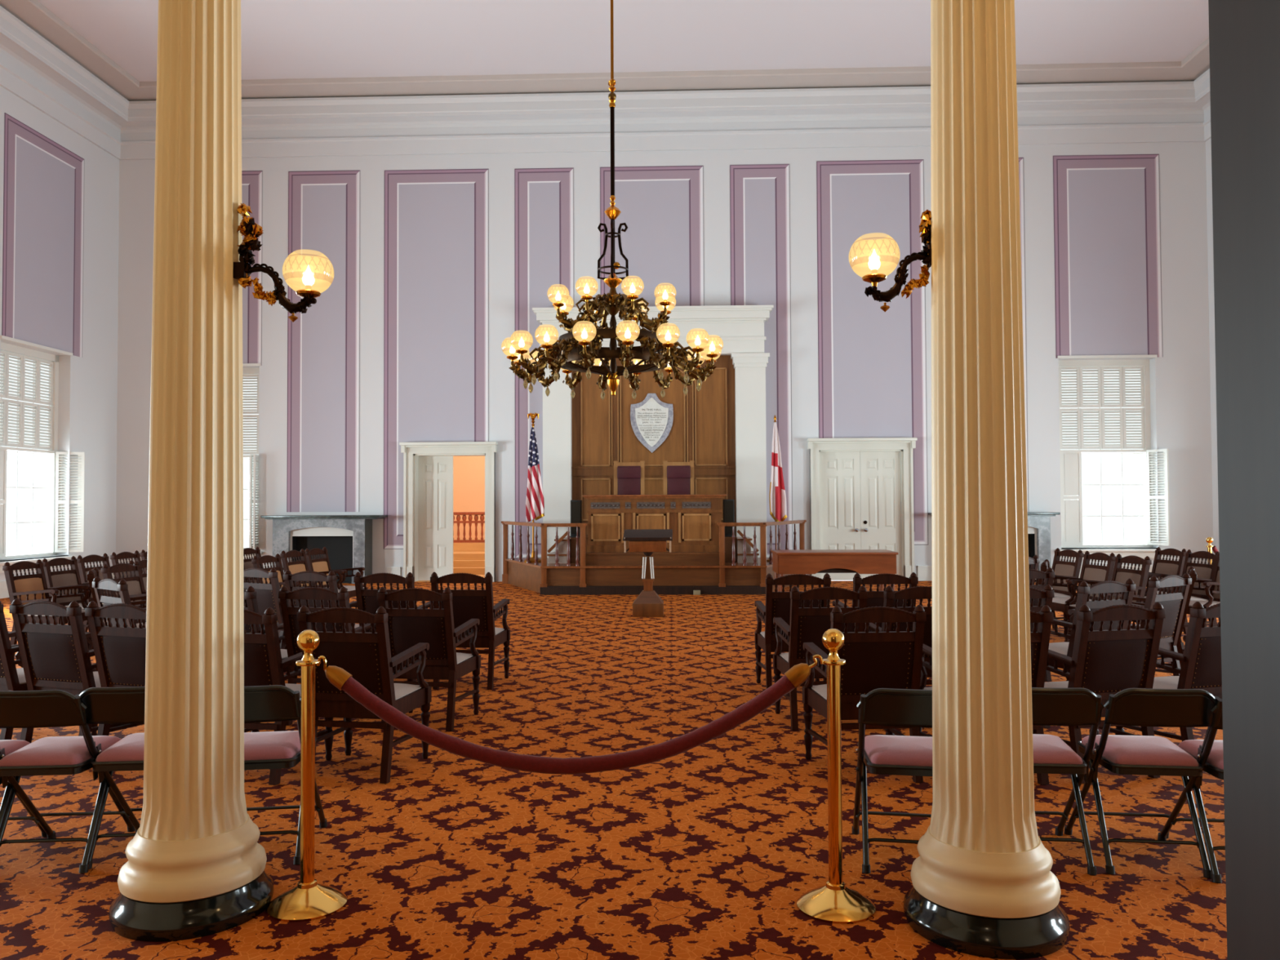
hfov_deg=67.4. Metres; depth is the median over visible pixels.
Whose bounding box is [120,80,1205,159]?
trim
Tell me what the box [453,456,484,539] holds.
wall
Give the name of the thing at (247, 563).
wooden armchair
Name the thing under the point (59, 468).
shutter
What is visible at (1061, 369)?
shutter
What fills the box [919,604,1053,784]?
wooden armchair
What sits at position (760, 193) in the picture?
wall panel
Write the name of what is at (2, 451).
shutter
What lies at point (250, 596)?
wooden armchair
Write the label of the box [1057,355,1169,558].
window
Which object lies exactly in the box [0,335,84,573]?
window
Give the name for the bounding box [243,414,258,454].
shutter
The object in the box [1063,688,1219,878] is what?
folding chair
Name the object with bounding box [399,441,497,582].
door
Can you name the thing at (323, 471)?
trim
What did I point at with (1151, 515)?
shutter
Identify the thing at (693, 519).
desk
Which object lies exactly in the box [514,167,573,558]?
trim
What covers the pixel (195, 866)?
fluted column
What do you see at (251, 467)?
shutter
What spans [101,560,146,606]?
wooden armchair
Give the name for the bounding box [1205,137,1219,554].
wall
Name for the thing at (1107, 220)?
trim
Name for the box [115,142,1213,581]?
wall
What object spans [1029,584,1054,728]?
wooden armchair
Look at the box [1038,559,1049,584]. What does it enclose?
wooden armchair
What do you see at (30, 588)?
wooden armchair
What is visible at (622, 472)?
cushion
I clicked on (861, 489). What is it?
door
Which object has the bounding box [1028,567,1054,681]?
wooden armchair
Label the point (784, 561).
table
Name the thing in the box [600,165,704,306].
trim
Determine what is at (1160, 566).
wooden armchair
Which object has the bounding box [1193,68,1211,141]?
trim
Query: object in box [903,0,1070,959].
fluted column
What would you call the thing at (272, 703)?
folding chair
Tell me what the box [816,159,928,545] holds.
wall panel
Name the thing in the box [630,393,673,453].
tablet
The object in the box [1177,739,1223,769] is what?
cushion
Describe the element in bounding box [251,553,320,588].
wooden armchair
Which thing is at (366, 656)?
wooden armchair
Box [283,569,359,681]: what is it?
wooden armchair
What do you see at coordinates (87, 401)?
wall
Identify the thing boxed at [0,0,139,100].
trim
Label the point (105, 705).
folding chair
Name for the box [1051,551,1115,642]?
wooden armchair
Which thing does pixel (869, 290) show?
tap
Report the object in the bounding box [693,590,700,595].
floor outlet
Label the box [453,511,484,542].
balustrade
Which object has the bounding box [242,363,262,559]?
window
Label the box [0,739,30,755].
cushion
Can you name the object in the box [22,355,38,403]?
shutter
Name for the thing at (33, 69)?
trim
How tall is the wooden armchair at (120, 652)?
0.961 m
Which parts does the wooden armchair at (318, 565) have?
leg, crest rail, rail, panel, leg, seat, arm rail, arm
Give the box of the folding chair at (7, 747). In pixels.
[0,739,56,838]
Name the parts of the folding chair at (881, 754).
hinge plate, leg, leg, backrest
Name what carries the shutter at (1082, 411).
attached to the window at (1071, 507)
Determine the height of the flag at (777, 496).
2.612 m
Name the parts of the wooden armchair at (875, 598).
arm, leg, rail, crest rail, rope moulding, leg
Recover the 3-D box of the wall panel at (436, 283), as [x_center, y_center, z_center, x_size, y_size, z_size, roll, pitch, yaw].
[-4.022,-2.402,18.958,2.089,7.522,0.006,0,-1,2]
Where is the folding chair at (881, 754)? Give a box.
[852,688,932,873]
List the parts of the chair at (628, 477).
post, crest rail, backrest, post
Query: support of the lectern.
on the floor at (708, 851)
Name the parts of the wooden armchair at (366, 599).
leg, rail, crest rail, rope moulding, leg, arm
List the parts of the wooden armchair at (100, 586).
leg, crest rail, rope moulding, rail, leg, arm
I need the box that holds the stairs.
[453,539,484,574]
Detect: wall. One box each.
[0,85,119,581]
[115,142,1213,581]
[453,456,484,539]
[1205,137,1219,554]
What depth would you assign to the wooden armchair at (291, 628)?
6.52 m
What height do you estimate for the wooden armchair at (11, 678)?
0.961 m
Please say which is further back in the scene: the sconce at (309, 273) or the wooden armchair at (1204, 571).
the wooden armchair at (1204, 571)
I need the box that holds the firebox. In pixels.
[289,527,353,568]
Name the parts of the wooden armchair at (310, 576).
leg, crest rail, rope moulding, rail, leg, arm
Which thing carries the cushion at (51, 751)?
on the folding chair at (51, 755)
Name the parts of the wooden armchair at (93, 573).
leg, leg, arm, arm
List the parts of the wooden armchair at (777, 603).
leg, arm, arm rail, leg, rail, rail, crest rail, rope moulding, leg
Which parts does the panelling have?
panel, panel, panel, rail, panel, panel, panel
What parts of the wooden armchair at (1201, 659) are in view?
leg, seat, arm rail, arm, leg, nail trim, rail, rail, crest rail, rope moulding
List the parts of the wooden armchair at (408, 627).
leg, leg, rope moulding, crest rail, rail, nail trim, rail, leg, seat, arm rail, arm, leg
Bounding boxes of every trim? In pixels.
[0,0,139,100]
[0,5,128,159]
[1,112,84,357]
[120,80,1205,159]
[128,61,1194,100]
[241,170,262,365]
[286,169,360,511]
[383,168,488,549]
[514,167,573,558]
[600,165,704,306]
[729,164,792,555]
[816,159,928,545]
[1018,157,1028,511]
[1053,154,1163,358]
[1181,37,1209,79]
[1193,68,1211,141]
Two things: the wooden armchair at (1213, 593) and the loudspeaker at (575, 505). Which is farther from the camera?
the loudspeaker at (575, 505)
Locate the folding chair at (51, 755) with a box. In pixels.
[0,689,140,873]
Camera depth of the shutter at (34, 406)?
16.96 m
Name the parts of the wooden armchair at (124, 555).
leg, panel, crest rail, leg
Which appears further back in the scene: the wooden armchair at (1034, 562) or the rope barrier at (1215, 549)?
the rope barrier at (1215, 549)
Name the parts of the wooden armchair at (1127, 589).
seat, arm rail, arm, arm, leg, rail, crest rail, rope moulding, leg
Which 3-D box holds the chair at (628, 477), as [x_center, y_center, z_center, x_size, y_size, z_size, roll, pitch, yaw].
[-0.208,0.334,17.580,0.585,1.386,0.612,0,-1,2]
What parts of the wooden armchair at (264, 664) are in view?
rope moulding, crest rail, leg, rail, leg, arm, arm rail, seat, leg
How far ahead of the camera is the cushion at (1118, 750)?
3.92 m
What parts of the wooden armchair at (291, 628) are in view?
leg, rail, crest rail, rope moulding, leg, arm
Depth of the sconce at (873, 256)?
3.53 m
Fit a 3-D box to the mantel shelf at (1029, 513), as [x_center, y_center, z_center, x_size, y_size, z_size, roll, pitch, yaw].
[6.708,0.654,18.241,2.296,0.075,0.570,0,-1,2]
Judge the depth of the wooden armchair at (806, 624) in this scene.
6.36 m
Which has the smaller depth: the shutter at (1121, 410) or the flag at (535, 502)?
the flag at (535, 502)
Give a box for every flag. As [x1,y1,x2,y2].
[524,413,544,562]
[766,414,786,561]
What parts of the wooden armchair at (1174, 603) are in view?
arm, leg, rail, rail, crest rail, rope moulding, leg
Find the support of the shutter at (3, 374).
attached to the window at (55, 468)
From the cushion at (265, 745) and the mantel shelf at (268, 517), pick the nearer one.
the cushion at (265, 745)
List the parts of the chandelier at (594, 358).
globe, globe, globe, globe, arm, arm, arm, globe, arm, globe, arm, globe, arm, arm, arm, globe, globe, arm, arm, globe, arm, arm, rod, rod, gilt bulb, stem, stem, gilt knob, arm, arm, globe, globe, arm, globe, globe, arm, arm, arm, arm, globe, globe, globe, arm, arm, arm, arm, globe, globe, globe, globe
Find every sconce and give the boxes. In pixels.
[233,203,333,322]
[848,209,931,311]
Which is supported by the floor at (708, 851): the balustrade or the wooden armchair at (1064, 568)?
the wooden armchair at (1064, 568)
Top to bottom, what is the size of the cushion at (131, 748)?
0.057 m
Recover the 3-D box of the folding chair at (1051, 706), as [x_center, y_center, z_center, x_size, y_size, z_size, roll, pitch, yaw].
[1.656,1.215,4.081,0.444,0.770,0.606,0,-1,6]
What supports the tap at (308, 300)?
on the sconce at (309, 273)
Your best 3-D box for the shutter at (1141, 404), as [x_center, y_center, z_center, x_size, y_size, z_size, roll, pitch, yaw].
[9.633,-1.822,18.762,0.404,0.795,0.037,0,-1,2]
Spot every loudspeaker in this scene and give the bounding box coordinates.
[569,500,582,537]
[723,499,735,537]
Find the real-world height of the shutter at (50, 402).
0.795 m
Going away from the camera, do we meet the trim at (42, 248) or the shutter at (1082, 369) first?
the trim at (42, 248)
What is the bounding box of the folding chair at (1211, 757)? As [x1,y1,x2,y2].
[1157,697,1225,883]
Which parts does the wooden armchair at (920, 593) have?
arm, leg, rail, crest rail, rope moulding, rail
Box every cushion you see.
[0,735,120,766]
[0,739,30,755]
[95,733,144,761]
[244,730,300,759]
[617,466,640,478]
[666,466,690,478]
[864,734,932,766]
[1032,733,1083,764]
[1081,734,1198,766]
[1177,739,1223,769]
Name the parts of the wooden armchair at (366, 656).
leg, rope moulding, crest rail, rail, nail trim, leg, rail, leg, arm rail, seat, arm, leg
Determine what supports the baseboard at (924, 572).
attached to the wall at (1180, 384)
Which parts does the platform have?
post, post, railing, rail, post, baseboard, post, rail, railing, post, post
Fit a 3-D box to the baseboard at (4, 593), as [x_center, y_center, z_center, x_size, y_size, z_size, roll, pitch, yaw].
[-10.696,1.666,10.148,0.030,0.280,17.850,0,-1,2]
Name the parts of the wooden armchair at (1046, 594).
rail, rope moulding, crest rail, leg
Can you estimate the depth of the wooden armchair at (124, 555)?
11.63 m
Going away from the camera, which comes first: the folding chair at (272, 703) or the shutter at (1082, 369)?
the folding chair at (272, 703)
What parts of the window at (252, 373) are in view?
sill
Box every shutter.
[0,350,6,398]
[0,398,6,445]
[0,448,7,556]
[5,399,22,447]
[6,351,22,400]
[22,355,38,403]
[22,401,38,448]
[37,404,53,449]
[38,359,53,405]
[54,451,81,552]
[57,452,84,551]
[242,374,258,413]
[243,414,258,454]
[248,454,258,548]
[253,454,258,548]
[1058,366,1079,407]
[1059,408,1080,448]
[1060,452,1082,545]
[1079,366,1101,407]
[1080,408,1102,448]
[1100,366,1122,407]
[1101,408,1123,448]
[1122,366,1144,407]
[1122,408,1144,448]
[1146,448,1166,545]
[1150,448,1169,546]
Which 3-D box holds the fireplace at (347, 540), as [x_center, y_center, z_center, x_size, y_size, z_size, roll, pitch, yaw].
[-6.124,1.343,18.651,2.296,1.315,0.570,0,-1,2]
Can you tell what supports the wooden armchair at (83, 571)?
on the floor at (708, 851)
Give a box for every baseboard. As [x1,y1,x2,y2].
[0,573,114,598]
[263,564,1152,581]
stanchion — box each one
[266,629,346,921]
[796,628,875,924]
[1205,537,1213,564]
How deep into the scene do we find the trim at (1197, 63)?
17.50 m
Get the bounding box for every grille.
[571,502,580,533]
[724,501,733,533]
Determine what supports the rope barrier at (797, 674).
hanging from the stanchion at (309, 900)
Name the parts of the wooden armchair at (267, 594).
rope moulding, crest rail, rail, leg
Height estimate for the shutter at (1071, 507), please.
1.840 m
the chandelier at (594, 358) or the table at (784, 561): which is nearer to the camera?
the chandelier at (594, 358)
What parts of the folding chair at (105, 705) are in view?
hinge plate, leg, leg, backrest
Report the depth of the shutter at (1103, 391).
18.77 m
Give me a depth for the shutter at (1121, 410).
18.74 m
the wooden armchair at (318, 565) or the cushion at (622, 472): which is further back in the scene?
the cushion at (622, 472)
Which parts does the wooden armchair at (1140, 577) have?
leg, arm, leg, arm rail, panel, rail, crest rail, rope moulding, arm, leg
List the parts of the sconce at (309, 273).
arm, globe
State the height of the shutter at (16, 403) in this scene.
0.795 m
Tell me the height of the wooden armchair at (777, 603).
0.961 m
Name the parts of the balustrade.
rail, rail, handrail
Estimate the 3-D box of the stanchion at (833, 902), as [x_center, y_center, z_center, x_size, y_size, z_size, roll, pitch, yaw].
[0.726,1.072,3.582,0.288,1.032,0.288,0,-1,2]
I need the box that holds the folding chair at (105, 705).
[75,686,145,869]
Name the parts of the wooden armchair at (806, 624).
leg, arm, arm rail, seat, leg, rail, rail, crest rail, rope moulding, leg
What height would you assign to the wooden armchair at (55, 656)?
0.961 m
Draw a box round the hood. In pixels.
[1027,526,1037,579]
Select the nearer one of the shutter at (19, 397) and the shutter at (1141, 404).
the shutter at (19, 397)
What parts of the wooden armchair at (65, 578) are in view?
leg, rope moulding, crest rail, rail, panel, arm, rail, arm rail, leg, seat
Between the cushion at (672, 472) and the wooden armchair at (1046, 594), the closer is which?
the wooden armchair at (1046, 594)
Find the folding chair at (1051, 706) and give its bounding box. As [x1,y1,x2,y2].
[1031,687,1103,875]
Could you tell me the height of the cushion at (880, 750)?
0.057 m
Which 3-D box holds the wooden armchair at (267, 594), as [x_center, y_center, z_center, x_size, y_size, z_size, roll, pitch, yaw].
[-3.287,1.261,8.790,0.552,0.961,0.615,-1,-2,29]
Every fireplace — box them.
[260,515,387,583]
[928,511,1060,579]
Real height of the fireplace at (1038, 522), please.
1.315 m
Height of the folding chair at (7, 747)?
0.770 m
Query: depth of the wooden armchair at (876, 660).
5.15 m
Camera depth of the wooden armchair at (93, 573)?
8.36 m
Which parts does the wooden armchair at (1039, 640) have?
seat, arm rail, arm, rail, rope moulding, crest rail, leg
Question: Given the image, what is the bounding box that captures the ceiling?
[36,0,1208,81]
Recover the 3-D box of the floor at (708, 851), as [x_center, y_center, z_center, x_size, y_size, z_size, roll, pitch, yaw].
[-0.061,1.814,8.439,22.200,0.200,20.550,0,-1,2]
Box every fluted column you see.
[108,0,274,942]
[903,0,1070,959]
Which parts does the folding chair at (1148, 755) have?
leg, hinge plate, leg, backrest, leg, leg, hinge plate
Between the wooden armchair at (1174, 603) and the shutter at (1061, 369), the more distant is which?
the shutter at (1061, 369)
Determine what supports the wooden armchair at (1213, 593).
on the floor at (708, 851)
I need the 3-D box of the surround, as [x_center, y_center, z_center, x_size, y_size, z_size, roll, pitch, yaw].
[0.257,-0.674,18.535,4.615,5.284,0.480,0,-1,2]
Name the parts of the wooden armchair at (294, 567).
leg, crest rail, rail, panel, leg, arm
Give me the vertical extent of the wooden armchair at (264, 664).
0.961 m
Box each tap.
[306,297,316,304]
[866,286,876,293]
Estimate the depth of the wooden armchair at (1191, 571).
7.70 m
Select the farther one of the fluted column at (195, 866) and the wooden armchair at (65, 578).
the wooden armchair at (65, 578)
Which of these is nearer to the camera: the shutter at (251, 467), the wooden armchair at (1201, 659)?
the wooden armchair at (1201, 659)
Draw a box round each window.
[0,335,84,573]
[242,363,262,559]
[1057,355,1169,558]
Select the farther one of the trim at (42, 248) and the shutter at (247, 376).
the shutter at (247, 376)
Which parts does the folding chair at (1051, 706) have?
backrest, leg, leg, hinge plate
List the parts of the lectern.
rod, rod, stem, rod, rod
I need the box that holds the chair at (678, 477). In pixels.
[662,460,694,494]
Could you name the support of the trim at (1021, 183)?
attached to the wall at (1180, 384)
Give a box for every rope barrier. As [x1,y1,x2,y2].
[316,654,823,774]
[1212,546,1218,553]
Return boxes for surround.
[532,305,773,558]
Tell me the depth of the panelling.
18.67 m
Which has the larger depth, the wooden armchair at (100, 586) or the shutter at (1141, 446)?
the shutter at (1141, 446)
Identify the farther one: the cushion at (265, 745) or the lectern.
the lectern
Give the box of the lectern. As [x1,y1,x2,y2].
[622,528,672,617]
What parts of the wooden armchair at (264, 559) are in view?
leg, crest rail, rail, panel, leg, arm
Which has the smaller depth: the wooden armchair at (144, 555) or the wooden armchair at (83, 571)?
the wooden armchair at (83, 571)
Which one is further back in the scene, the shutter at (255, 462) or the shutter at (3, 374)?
the shutter at (255, 462)
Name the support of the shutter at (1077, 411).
attached to the window at (1071, 507)
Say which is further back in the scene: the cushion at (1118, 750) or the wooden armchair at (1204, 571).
the wooden armchair at (1204, 571)
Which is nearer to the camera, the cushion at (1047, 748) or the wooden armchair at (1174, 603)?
the cushion at (1047, 748)
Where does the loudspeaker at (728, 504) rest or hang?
on the platform
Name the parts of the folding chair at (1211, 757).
leg, hinge plate, leg, backrest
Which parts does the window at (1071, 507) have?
sill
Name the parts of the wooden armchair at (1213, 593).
arm rail, seat, arm, arm, leg, arm rail, rail, panel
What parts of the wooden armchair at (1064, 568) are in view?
leg, rail, seat, panel, rail, arm, crest rail, leg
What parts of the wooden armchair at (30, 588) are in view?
leg, rope moulding, crest rail, rail, panel, arm, arm rail, leg, seat, leg, arm rail, arm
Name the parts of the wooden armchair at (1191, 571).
arm, arm, leg, leg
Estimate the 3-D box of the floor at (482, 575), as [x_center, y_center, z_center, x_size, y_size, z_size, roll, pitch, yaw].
[-3.627,2.173,21.960,4.645,0.200,5.450,0,-1,2]
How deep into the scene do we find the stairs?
21.30 m
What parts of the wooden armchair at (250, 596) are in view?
leg, arm, arm rail, seat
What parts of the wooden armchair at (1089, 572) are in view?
leg, arm rail, arm, seat, leg, arm, panel, rail, rail, crest rail, leg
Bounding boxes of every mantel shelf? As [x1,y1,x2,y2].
[260,515,387,519]
[928,511,1060,516]
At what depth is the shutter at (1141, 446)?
18.73 m
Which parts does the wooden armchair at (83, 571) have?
leg, rope moulding, crest rail, rail, panel, leg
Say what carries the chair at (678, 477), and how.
on the platform
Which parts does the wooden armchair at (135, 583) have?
leg, rope moulding, crest rail, rail, panel, arm, leg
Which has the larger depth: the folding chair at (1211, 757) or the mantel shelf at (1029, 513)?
the mantel shelf at (1029, 513)
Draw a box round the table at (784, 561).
[770,549,898,591]
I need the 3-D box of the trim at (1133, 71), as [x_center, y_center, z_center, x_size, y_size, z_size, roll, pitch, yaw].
[0.222,-7.596,18.490,21.400,0.120,0.920,0,-1,2]
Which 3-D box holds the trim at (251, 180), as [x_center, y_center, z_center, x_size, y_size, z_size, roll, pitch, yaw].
[-8.572,-4.220,19.155,2.102,3.906,0.006,0,-1,2]
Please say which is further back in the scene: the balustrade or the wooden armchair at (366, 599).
the balustrade
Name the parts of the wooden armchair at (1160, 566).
leg, arm, panel, rail, crest rail, leg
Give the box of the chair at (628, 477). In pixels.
[613,461,644,494]
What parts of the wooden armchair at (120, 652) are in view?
leg, crest rail, rope moulding, rail, rail, nail trim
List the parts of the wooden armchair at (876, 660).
leg, arm, arm rail, seat, leg, rail, nail trim, rail, crest rail, rope moulding, leg, leg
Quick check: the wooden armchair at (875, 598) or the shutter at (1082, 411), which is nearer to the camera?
the wooden armchair at (875, 598)
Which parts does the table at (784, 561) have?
panel, leg, leg, modesty panel, leg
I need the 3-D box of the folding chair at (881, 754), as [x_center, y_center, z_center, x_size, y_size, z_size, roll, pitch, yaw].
[1.132,1.217,4.056,0.444,0.770,0.606,-1,-1,10]
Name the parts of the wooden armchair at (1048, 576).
rail, crest rail, rope moulding, leg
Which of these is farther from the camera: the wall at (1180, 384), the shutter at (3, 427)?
the wall at (1180, 384)
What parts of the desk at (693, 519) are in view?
carved panel, panel, carved panel, carved panel, panel, carved panel, panel, carved panel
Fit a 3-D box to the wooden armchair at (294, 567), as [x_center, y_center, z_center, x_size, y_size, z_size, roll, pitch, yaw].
[-4.031,1.342,11.862,0.615,0.961,0.552,-1,-1,10]
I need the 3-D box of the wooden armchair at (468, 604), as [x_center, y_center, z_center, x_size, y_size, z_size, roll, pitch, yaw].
[-1.425,1.234,8.065,0.552,0.961,0.615,0,-1,5]
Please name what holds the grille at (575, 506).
attached to the loudspeaker at (575, 505)
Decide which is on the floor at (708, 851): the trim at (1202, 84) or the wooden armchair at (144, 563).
the wooden armchair at (144, 563)
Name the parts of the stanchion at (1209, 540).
post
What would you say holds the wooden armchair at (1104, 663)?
on the floor at (708, 851)
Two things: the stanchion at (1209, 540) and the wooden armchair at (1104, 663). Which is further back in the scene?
the stanchion at (1209, 540)
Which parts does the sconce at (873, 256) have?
globe, arm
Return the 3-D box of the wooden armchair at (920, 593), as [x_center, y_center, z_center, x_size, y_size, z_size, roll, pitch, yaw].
[1.832,1.183,6.620,0.552,0.961,0.615,0,-1,-7]
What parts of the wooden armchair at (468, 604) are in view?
leg, crest rail, rope moulding, rail, rail, leg, seat, arm rail, arm, leg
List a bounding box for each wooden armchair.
[0,600,79,739]
[2,559,92,657]
[9,598,125,742]
[41,555,93,649]
[75,553,112,631]
[84,600,146,735]
[86,567,146,671]
[92,576,146,627]
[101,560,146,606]
[110,550,142,577]
[128,559,147,591]
[139,549,147,573]
[243,546,283,582]
[243,567,286,649]
[243,586,288,723]
[244,607,333,785]
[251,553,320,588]
[278,585,376,725]
[280,548,344,592]
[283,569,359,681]
[297,604,431,783]
[304,546,367,607]
[353,571,431,681]
[377,586,480,731]
[430,572,510,689]
[754,573,831,688]
[773,585,867,730]
[802,604,926,782]
[832,572,918,631]
[865,585,932,730]
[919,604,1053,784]
[1028,555,1039,585]
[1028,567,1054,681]
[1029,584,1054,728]
[1034,547,1084,628]
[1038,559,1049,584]
[1044,602,1165,783]
[1047,578,1135,680]
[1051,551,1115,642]
[1065,553,1151,639]
[1115,601,1222,741]
[1120,566,1196,667]
[1129,573,1191,675]
[1142,549,1219,634]
[1145,546,1186,631]
[1173,552,1220,626]
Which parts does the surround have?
cornice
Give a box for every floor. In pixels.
[0,581,1226,959]
[414,574,484,582]
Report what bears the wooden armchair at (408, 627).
on the floor at (708, 851)
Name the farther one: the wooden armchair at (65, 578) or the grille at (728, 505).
the grille at (728, 505)
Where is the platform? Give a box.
[501,520,806,595]
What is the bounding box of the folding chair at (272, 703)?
[244,684,327,864]
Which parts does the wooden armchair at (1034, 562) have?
crest rail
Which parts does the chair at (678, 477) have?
post, crest rail, backrest, post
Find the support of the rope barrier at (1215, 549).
hanging from the stanchion at (1209, 540)
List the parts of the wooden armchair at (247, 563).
crest rail, rail, panel, leg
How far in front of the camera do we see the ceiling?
16.57 m
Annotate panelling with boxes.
[571,355,736,536]
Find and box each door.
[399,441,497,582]
[806,437,917,580]
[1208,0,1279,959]
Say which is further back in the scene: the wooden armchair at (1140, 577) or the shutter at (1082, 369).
the shutter at (1082, 369)
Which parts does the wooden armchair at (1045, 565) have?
leg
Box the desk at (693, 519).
[582,494,726,552]
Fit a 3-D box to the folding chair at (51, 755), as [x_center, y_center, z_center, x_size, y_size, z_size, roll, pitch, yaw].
[-2.484,1.235,4.117,0.444,0.770,0.606,0,-1,-4]
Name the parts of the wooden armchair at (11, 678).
rail, leg, arm, arm, arm rail, seat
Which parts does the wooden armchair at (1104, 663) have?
seat, arm rail, arm, leg, rail, nail trim, rail, rope moulding, crest rail, leg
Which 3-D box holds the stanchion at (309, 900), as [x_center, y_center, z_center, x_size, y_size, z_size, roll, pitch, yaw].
[-1.252,1.082,3.618,0.288,1.032,0.288,0,-1,2]
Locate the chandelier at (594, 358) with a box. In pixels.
[501,0,723,399]
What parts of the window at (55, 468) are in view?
frame, sill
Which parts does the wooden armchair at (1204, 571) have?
arm, seat, leg, rail, panel, rail, crest rail, leg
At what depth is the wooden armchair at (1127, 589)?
6.74 m
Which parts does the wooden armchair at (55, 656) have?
leg, rope moulding, crest rail, rail, nail trim, rail, leg, arm, arm, arm rail, leg, seat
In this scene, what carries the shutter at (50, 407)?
attached to the window at (55, 468)
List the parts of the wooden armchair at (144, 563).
leg, crest rail, panel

